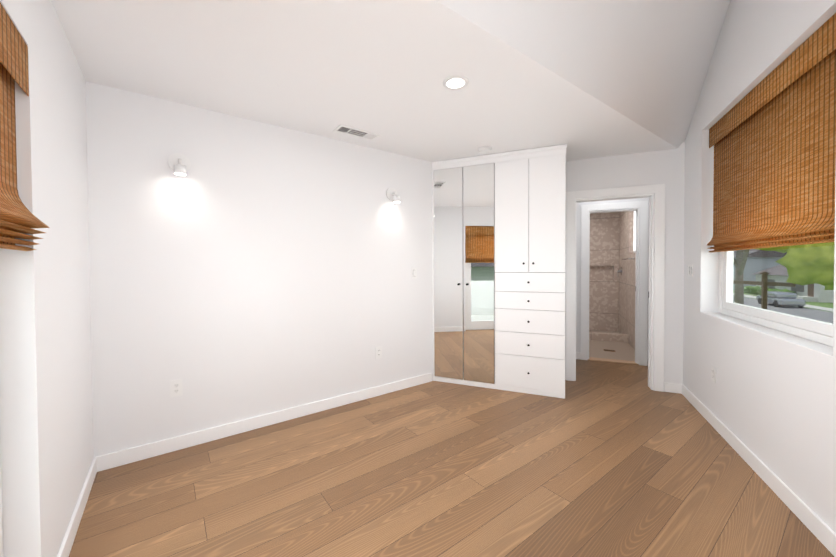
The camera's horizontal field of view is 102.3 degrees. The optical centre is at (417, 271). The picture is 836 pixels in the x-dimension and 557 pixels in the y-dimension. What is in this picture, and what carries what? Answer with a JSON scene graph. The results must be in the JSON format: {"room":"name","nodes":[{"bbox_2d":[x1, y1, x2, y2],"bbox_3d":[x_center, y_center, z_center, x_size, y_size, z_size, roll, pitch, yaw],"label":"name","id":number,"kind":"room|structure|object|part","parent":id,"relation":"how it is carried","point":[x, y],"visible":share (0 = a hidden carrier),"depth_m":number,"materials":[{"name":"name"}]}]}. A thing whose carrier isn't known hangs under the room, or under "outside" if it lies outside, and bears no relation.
{"room":"bedroom","nodes":[
{"label":"bedroom","id":0,"kind":"room"},
{"bbox_2d":[0,0,93,556],"bbox_3d":[-0.727,-0.884,0.208,0.150,4.300,4.493,-1,1,-37],"label":"wall","id":1,"kind":"structure","parent":0,"point":[46,428],"depth_m":1.31,"materials":[{"name":"white paint"}]},
{"bbox_2d":[0,447,2,556],"bbox_3d":[-0.957,0.243,0.484,1.403,2.035,0.838,0,1,23],"label":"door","id":2,"kind":"structure","parent":1,"relation":"in","point":[1,538],"depth_m":1.14,"materials":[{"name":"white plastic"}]},
{"bbox_2d":[0,3,49,250],"bbox_3d":[-0.878,-0.419,0.535,0.098,0.712,1.584,-1,1,-37],"label":"window blind","id":3,"kind":"object","parent":1,"relation":"attached to","point":[16,215],"visible":1,"depth_m":1.07,"materials":[{"name":"brown wood"}]},
{"bbox_2d":[57,458,96,556],"bbox_3d":[-1.666,1.199,1.645,0.014,0.095,1.084,-1,1,-37],"label":"baseboard","id":4,"kind":"structure","parent":1,"relation":"attached to","point":[69,537],"depth_m":1.64,"materials":[{"name":"white wood"}]},
{"bbox_2d":[86,81,432,456],"bbox_3d":[-1.034,-0.929,2.882,2.873,4.300,0.150,-1,1,-37],"label":"wall","id":5,"kind":"structure","parent":0,"point":[243,268],"depth_m":2.55,"materials":[{"name":"white paint"}]},
{"bbox_2d":[170,379,182,397],"bbox_3d":[-1.670,0.805,2.327,0.070,0.115,0.007,-1,1,-37],"label":"outlet","id":6,"kind":"object","parent":5,"relation":"attached to","point":[176,388],"visible":1,"depth_m":2.33,"materials":[{"name":"white plastic"}]},
{"bbox_2d":[168,153,190,174],"bbox_3d":[-1.616,-0.734,2.301,0.145,0.160,0.135,0,1,23],"label":"sconce","id":7,"kind":"object","parent":5,"relation":"attached to","point":[179,163],"visible":1,"depth_m":2.29,"materials":[{"name":"white plastic"}]},
{"bbox_2d":[94,373,431,471],"bbox_3d":[-0.927,1.174,2.888,2.691,0.095,0.014,-1,1,-37],"label":"baseboard","id":8,"kind":"structure","parent":5,"relation":"attached to","point":[130,455],"depth_m":2.56,"materials":[{"name":"white wood"}]},
{"bbox_2d":[375,346,381,358],"bbox_3d":[-0.383,0.791,3.295,0.070,0.115,0.007,-1,1,-37],"label":"outlet","id":9,"kind":"object","parent":5,"relation":"attached to","point":[378,350],"visible":1,"depth_m":3.29,"materials":[{"name":"white plastic"}]},
{"bbox_2d":[386,187,399,202],"bbox_3d":[-0.233,-0.759,3.340,0.145,0.160,0.135,0,1,23],"label":"sconce","id":10,"kind":"object","parent":5,"relation":"attached to","point":[391,194],"visible":1,"depth_m":3.33,"materials":[{"name":"white plastic"}]},
{"bbox_2d":[411,268,416,278],"bbox_3d":[-0.039,0.015,3.542,0.070,0.115,0.008,-1,1,-37],"label":"light switch","id":11,"kind":"object","parent":5,"relation":"attached to","point":[413,273],"visible":1,"depth_m":3.54,"materials":[{"name":"white plastic"}]},
{"bbox_2d":[51,0,676,161],"bbox_3d":[0.096,-1.208,2.795,4.606,0.050,2.145,-1,1,-37],"label":"ceiling","id":12,"kind":"structure","parent":0,"point":[384,69],"depth_m":1.98,"materials":[{"name":"white paint"}]},
{"bbox_2d":[333,124,380,140],"bbox_3d":[-0.511,-1.174,2.852,0.370,0.012,0.150,-1,1,-37],"label":"ceiling vent","id":13,"kind":"object","parent":12,"relation":"in","point":[355,132],"visible":1,"depth_m":2.85,"materials":[{"name":"white plastic"}]},
{"bbox_2d":[443,76,467,89],"bbox_3d":[0.233,-1.168,2.084,0.156,0.006,0.156,0,1,23],"label":"recessed light","id":14,"kind":"object","parent":12,"relation":"in","point":[455,82],"visible":1,"depth_m":2.08,"materials":[{"name":"white plastic"}]},
{"bbox_2d":[478,146,491,153],"bbox_3d":[0.649,-1.175,3.265,0.136,0.036,0.136,0,1,23],"label":"smoke detector","id":15,"kind":"object","parent":12,"relation":"attached to","point":[485,150],"visible":1,"depth_m":3.23,"materials":[{"name":"white plastic"}]},
{"bbox_2d":[69,330,833,556],"bbox_3d":[0.505,1.238,3.183,3.961,0.060,8.629,0,1,23],"label":"floor","id":16,"kind":"structure","parent":0,"point":[607,459],"depth_m":1.94,"materials":[{"name":"brown wood"}]},
{"bbox_2d":[432,144,566,398],"bbox_3d":[0.886,0.000,3.682,1.349,2.396,0.600,0,1,23],"label":"wardrobe","id":17,"kind":"object","parent":16,"relation":"on","point":[498,239],"visible":0.98,"depth_m":3.40,"materials":[{"name":"white wood"}]},
{"bbox_2d":[434,167,463,379],"bbox_3d":[0.329,0.022,3.630,0.326,2.256,0.018,0,1,23],"label":"mirror","id":18,"kind":"object","parent":17,"relation":"attached to","point":[448,181],"depth_m":3.62,"materials":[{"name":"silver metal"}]},
{"bbox_2d":[463,163,494,383],"bbox_3d":[0.632,0.022,3.501,0.326,2.256,0.018,0,1,23],"label":"mirror","id":19,"kind":"object","parent":17,"relation":"attached to","point":[478,178],"depth_m":3.49,"materials":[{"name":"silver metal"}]},
{"bbox_3d":[0.933,-0.551,3.362,0.326,1.109,0.018,0,1,23],"label":"door","id":20,"kind":"part","parent":17,"relation":"part of","materials":[{"name":"white wood"}]},
{"bbox_3d":[1.093,0.993,3.324,0.656,0.316,0.018,0,1,23],"label":"drawer","id":21,"kind":"part","parent":17,"relation":"part of","materials":[{"name":"white wood"}]},
{"bbox_3d":[1.091,0.718,3.319,0.656,0.226,0.018,0,1,23],"label":"drawer","id":22,"kind":"part","parent":17,"relation":"part of","materials":[{"name":"white wood"}]},
{"bbox_3d":[1.090,0.488,3.315,0.656,0.226,0.018,0,1,23],"label":"drawer","id":23,"kind":"part","parent":17,"relation":"part of","materials":[{"name":"white wood"}]},
{"bbox_3d":[1.089,0.286,3.312,0.656,0.171,0.018,0,1,23],"label":"drawer","id":24,"kind":"part","parent":17,"relation":"part of","materials":[{"name":"white wood"}]},
{"bbox_3d":[1.088,0.102,3.308,0.656,0.188,0.018,0,1,23],"label":"drawer","id":25,"kind":"part","parent":17,"relation":"part of","materials":[{"name":"white wood"}]},
{"bbox_3d":[1.237,-0.550,3.233,0.326,1.109,0.018,0,1,23],"label":"door","id":26,"kind":"part","parent":17,"relation":"part of","materials":[{"name":"white wood"}]},
{"bbox_2d":[589,332,627,342],"bbox_3d":[2.977,1.092,5.737,1.028,0.120,0.110,0,1,23],"label":"shower curb","id":27,"kind":"object","parent":16,"relation":"on","point":[614,337],"visible":0.5,"depth_m":5.60,"materials":[{"name":"tile"}]},
{"bbox_2d":[588,357,638,364],"bbox_3d":[2.554,1.170,4.434,0.580,0.012,0.130,0,1,23],"label":"threshold","id":28,"kind":"object","parent":16,"relation":"on","point":[612,360],"depth_m":4.42,"materials":[{"name":"beige wood"}]},
{"bbox_2d":[436,0,730,147],"bbox_3d":[1.167,-2.103,1.459,5.616,1.875,1.341,-1,1,-37],"label":"ceiling slope","id":29,"kind":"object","parent":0,"point":[645,64],"depth_m":2.17,"materials":[{"name":"white paint"}]},
{"bbox_2d":[589,212,616,330],"bbox_3d":[2.949,-0.092,6.818,1.925,2.450,0.120,0,1,23],"label":"wall","id":30,"kind":"structure","parent":0,"point":[611,300],"depth_m":6.50,"materials":[{"name":"beige tile"}]},
{"bbox_2d":[576,198,648,365],"bbox_3d":[2.451,-0.049,4.455,1.220,2.450,0.120,0,1,23],"label":"wall","id":31,"kind":"structure","parent":0,"point":[578,276],"depth_m":4.51,"materials":[{"name":"white paint"}]},
{"bbox_2d":[576,352,580,359],"bbox_3d":[2.072,1.129,4.566,0.240,0.095,0.014,0,1,23],"label":"baseboard","id":32,"kind":"structure","parent":31,"relation":"attached to","point":[578,355],"depth_m":4.52,"materials":[{"name":"white wood"}]},
{"bbox_2d":[581,201,647,365],"bbox_3d":[2.549,0.144,4.417,0.750,2.065,0.156,0,1,23],"label":"door frame","id":33,"kind":"structure","parent":31,"relation":"attached to","point":[641,207],"depth_m":4.27,"materials":[{"name":"white wood"}]},
{"bbox_2d":[635,210,636,362],"bbox_3d":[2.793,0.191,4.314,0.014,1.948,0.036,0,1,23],"label":"pocket door","id":34,"kind":"structure","parent":31,"relation":"in","point":[636,292],"depth_m":4.31,"materials":[{"name":"white wood"}]},
{"bbox_2d":[565,141,684,383],"bbox_3d":[1.438,-0.958,3.825,2.555,4.300,0.120,0,1,23],"label":"wall","id":35,"kind":"structure","parent":0,"point":[666,168],"depth_m":3.34,"materials":[{"name":"white paint"}]},
{"bbox_2d":[566,184,664,391],"bbox_3d":[2.060,0.161,3.582,0.895,2.065,0.156,0,1,23],"label":"door frame","id":36,"kind":"structure","parent":35,"relation":"attached to","point":[573,198],"depth_m":3.40,"materials":[{"name":"white wood"}]},
{"bbox_2d":[648,196,650,386],"bbox_3d":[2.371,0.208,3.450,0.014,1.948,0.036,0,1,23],"label":"pocket door","id":37,"kind":"structure","parent":35,"relation":"in","point":[649,290],"depth_m":3.44,"materials":[{"name":"white wood"}]},
{"bbox_2d":[664,382,681,393],"bbox_3d":[2.527,1.148,3.329,0.155,0.095,0.014,0,1,23],"label":"baseboard","id":38,"kind":"structure","parent":35,"relation":"attached to","point":[673,387],"depth_m":3.33,"materials":[{"name":"white wood"}]},
{"bbox_2d":[617,211,634,348],"bbox_3d":[3.437,-0.070,5.372,0.105,2.450,2.340,0,1,23],"label":"wall","id":39,"kind":"structure","parent":0,"point":[625,220],"depth_m":5.68,"materials":[{"name":"beige tile"}]},
{"bbox_2d":[633,211,635,252],"bbox_3d":[3.350,-0.640,5.115,0.045,0.694,0.574,0,1,23],"label":"bathroom window","id":40,"kind":"structure","parent":39,"relation":"in","point":[634,237],"depth_m":5.29,"materials":[{"name":"white plastic"}]},
{"bbox_2d":[683,0,835,532],"bbox_3d":[1.713,-0.910,0.954,0.200,4.300,5.249,0,1,23],"label":"wall","id":41,"kind":"structure","parent":0,"point":[768,401],"depth_m":2.10,"materials":[{"name":"white paint"}]},
{"bbox_2d":[688,264,692,276],"bbox_3d":[2.516,-0.011,3.113,0.008,0.115,0.116,0,1,23],"label":"light switch","id":42,"kind":"object","parent":41,"relation":"attached to","point":[690,270],"visible":1,"depth_m":3.10,"materials":[{"name":"white plastic"}]},
{"bbox_2d":[711,366,715,382],"bbox_3d":[2.312,0.798,2.634,0.007,0.115,0.070,0,1,23],"label":"outlet","id":43,"kind":"object","parent":41,"relation":"attached to","point":[713,376],"visible":1,"depth_m":2.63,"materials":[{"name":"white plastic"}]},
{"bbox_2d":[682,384,835,556],"bbox_3d":[1.593,1.194,0.956,0.014,0.095,5.085,0,1,23],"label":"baseboard","id":44,"kind":"structure","parent":41,"relation":"attached to","point":[820,529],"depth_m":1.87,"materials":[{"name":"white wood"}]},
{"bbox_2d":[701,243,833,356],"bbox_3d":[2.211,-0.414,2.139,0.190,1.553,1.531,0,1,23],"label":"window","id":45,"kind":"structure","parent":41,"relation":"in","point":[821,332],"depth_m":2.10,"materials":[{"name":"white plastic"}]},
{"bbox_3d":[2.269,-0.415,2.115,0.006,1.355,1.335,0,1,23],"label":"glass","id":46,"kind":"part","parent":45,"relation":"part of","materials":[{"name":"clear glass"}]},
{"bbox_2d":[707,13,835,252],"bbox_3d":[2.175,-0.669,2.139,0.068,1.040,1.499,0,1,23],"label":"window blind","id":47,"kind":"object","parent":41,"relation":"attached to","point":[772,137],"visible":0.94,"depth_m":1.93,"materials":[{"name":"brown wood"}]},
{"label":"outside","id":48,"kind":"structure","parent":0,"visible":0},
{"bbox_2d":[733,290,832,311],"bbox_3d":[30.123,3.769,19.773,200.000,0.300,220.000,0,1,23],"label":"grass","id":49,"kind":"structure","parent":48,"point":[818,303],"depth_m":34.98,"materials":[{"name":"green plant"}]},
{"bbox_2d":[733,249,749,303],"bbox_3d":[19.698,0.406,20.492,2.838,6.510,1.891,0,1,23],"label":"trunk","id":50,"kind":"object","parent":49,"relation":"on","point":[739,300],"depth_m":20.92,"materials":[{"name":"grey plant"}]},
{"bbox_2d":[733,257,781,289],"bbox_3d":[56.147,0.272,55.369,9.000,5.200,11.000,0,1,23],"label":"wall","id":51,"kind":"structure","parent":49,"relation":"on","point":[762,263],"depth_m":51.40,"materials":[{"name":"grey paint"}]},
{"bbox_2d":[733,249,786,257],"bbox_3d":[56.129,-3.327,55.307,9.800,2.000,11.800,0,1,23],"label":"roof","id":52,"kind":"structure","parent":51,"relation":"on","point":[766,254],"depth_m":50.67,"materials":[{"name":"grey"}]},
{"bbox_2d":[733,271,795,308],"bbox_3d":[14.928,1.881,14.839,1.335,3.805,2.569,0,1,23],"label":"fence","id":53,"kind":"object","parent":49,"relation":"on","point":[763,285],"depth_m":14.47,"materials":[{"name":"brown wood"}]},
{"bbox_2d":[744,286,795,294],"bbox_3d":[45.428,2.699,43.874,1.766,1.598,9.990,0,1,23],"label":"hedge","id":54,"kind":"object","parent":49,"relation":"on","point":[754,289],"depth_m":45.39,"materials":[{"name":"green plant"}]},
{"bbox_2d":[733,297,832,323],"bbox_3d":[31.737,3.421,29.949,7.000,0.030,200.000,0,1,23],"label":"asphalt","id":55,"kind":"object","parent":49,"relation":"on","point":[808,312],"depth_m":29.05,"materials":[{"name":"grey asphalt"}]},
{"bbox_2d":[758,298,801,307],"bbox_3d":[35.614,3.030,33.183,1.840,0.660,3.460,0,1,23],"label":"wheels","id":56,"kind":"object","parent":55,"relation":"on","point":[774,304],"depth_m":32.29,"materials":[{"name":"black metal"}]},
{"bbox_2d":[756,291,805,305],"bbox_3d":[35.612,2.561,33.175,1.800,1.100,4.400,0,1,23],"label":"car","id":57,"kind":"object","parent":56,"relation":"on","point":[783,296],"depth_m":31.97,"materials":[{"name":"grey paint"}]},
{"bbox_2d":[733,293,832,311],"bbox_3d":[31.737,3.406,29.949,10.400,0.060,200.000,0,1,23],"label":"sidewalk","id":58,"kind":"structure","parent":49,"relation":"on","point":[813,307],"depth_m":31.38,"materials":[{"name":"concrete"}]},
{"bbox_2d":[756,274,833,302],"bbox_3d":[49.233,1.815,40.407,8.000,2.700,13.000,0,1,23],"label":"wall","id":59,"kind":"structure","parent":49,"relation":"on","point":[823,295],"depth_m":36.82,"materials":[{"name":"grey"}]},
{"bbox_2d":[753,264,787,275],"bbox_3d":[49.221,-0.485,40.367,8.800,1.900,13.800,0,1,23],"label":"roof","id":60,"kind":"structure","parent":59,"relation":"on","point":[772,270],"depth_m":44.90,"materials":[{"name":"grey"}]},
{"bbox_2d":[767,279,803,291],"bbox_3d":[45.593,1.655,42.094,0.040,1.200,8.060,0,1,23],"label":"window","id":61,"kind":"structure","parent":59,"relation":"attached to","point":[799,287],"depth_m":39.68,"materials":[{"name":"grey"}]},
{"bbox_2d":[808,284,813,296],"bbox_3d":[43.547,1.748,37.336,0.060,2.000,0.900,0,1,23],"label":"door","id":62,"kind":"structure","parent":59,"relation":"attached to","point":[810,294],"depth_m":37.18,"materials":[{"name":"brown wood"}]},
{"bbox_2d":[796,296,817,301],"bbox_3d":[42.740,2.998,37.541,1.700,0.500,2.000,0,1,23],"label":"porch","id":63,"kind":"object","parent":49,"relation":"on","point":[806,298],"depth_m":36.59,"materials":[{"name":"concrete"}]},
{"bbox_3d":[13.890,1.453,9.946,2.112,4.838,1.413,0,1,23],"label":"maple trunk","id":64,"kind":"object","parent":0,"visible":0},
{"bbox_2d":[758,242,833,289],"bbox_3d":[13.492,-2.844,10.983,7.680,6.855,7.828,0,1,23],"label":"maple leaves","id":65,"kind":"object","parent":64,"relation":"attached to","point":[798,256],"depth_m":9.72,"materials":[{"name":"green plant"}]}
]}

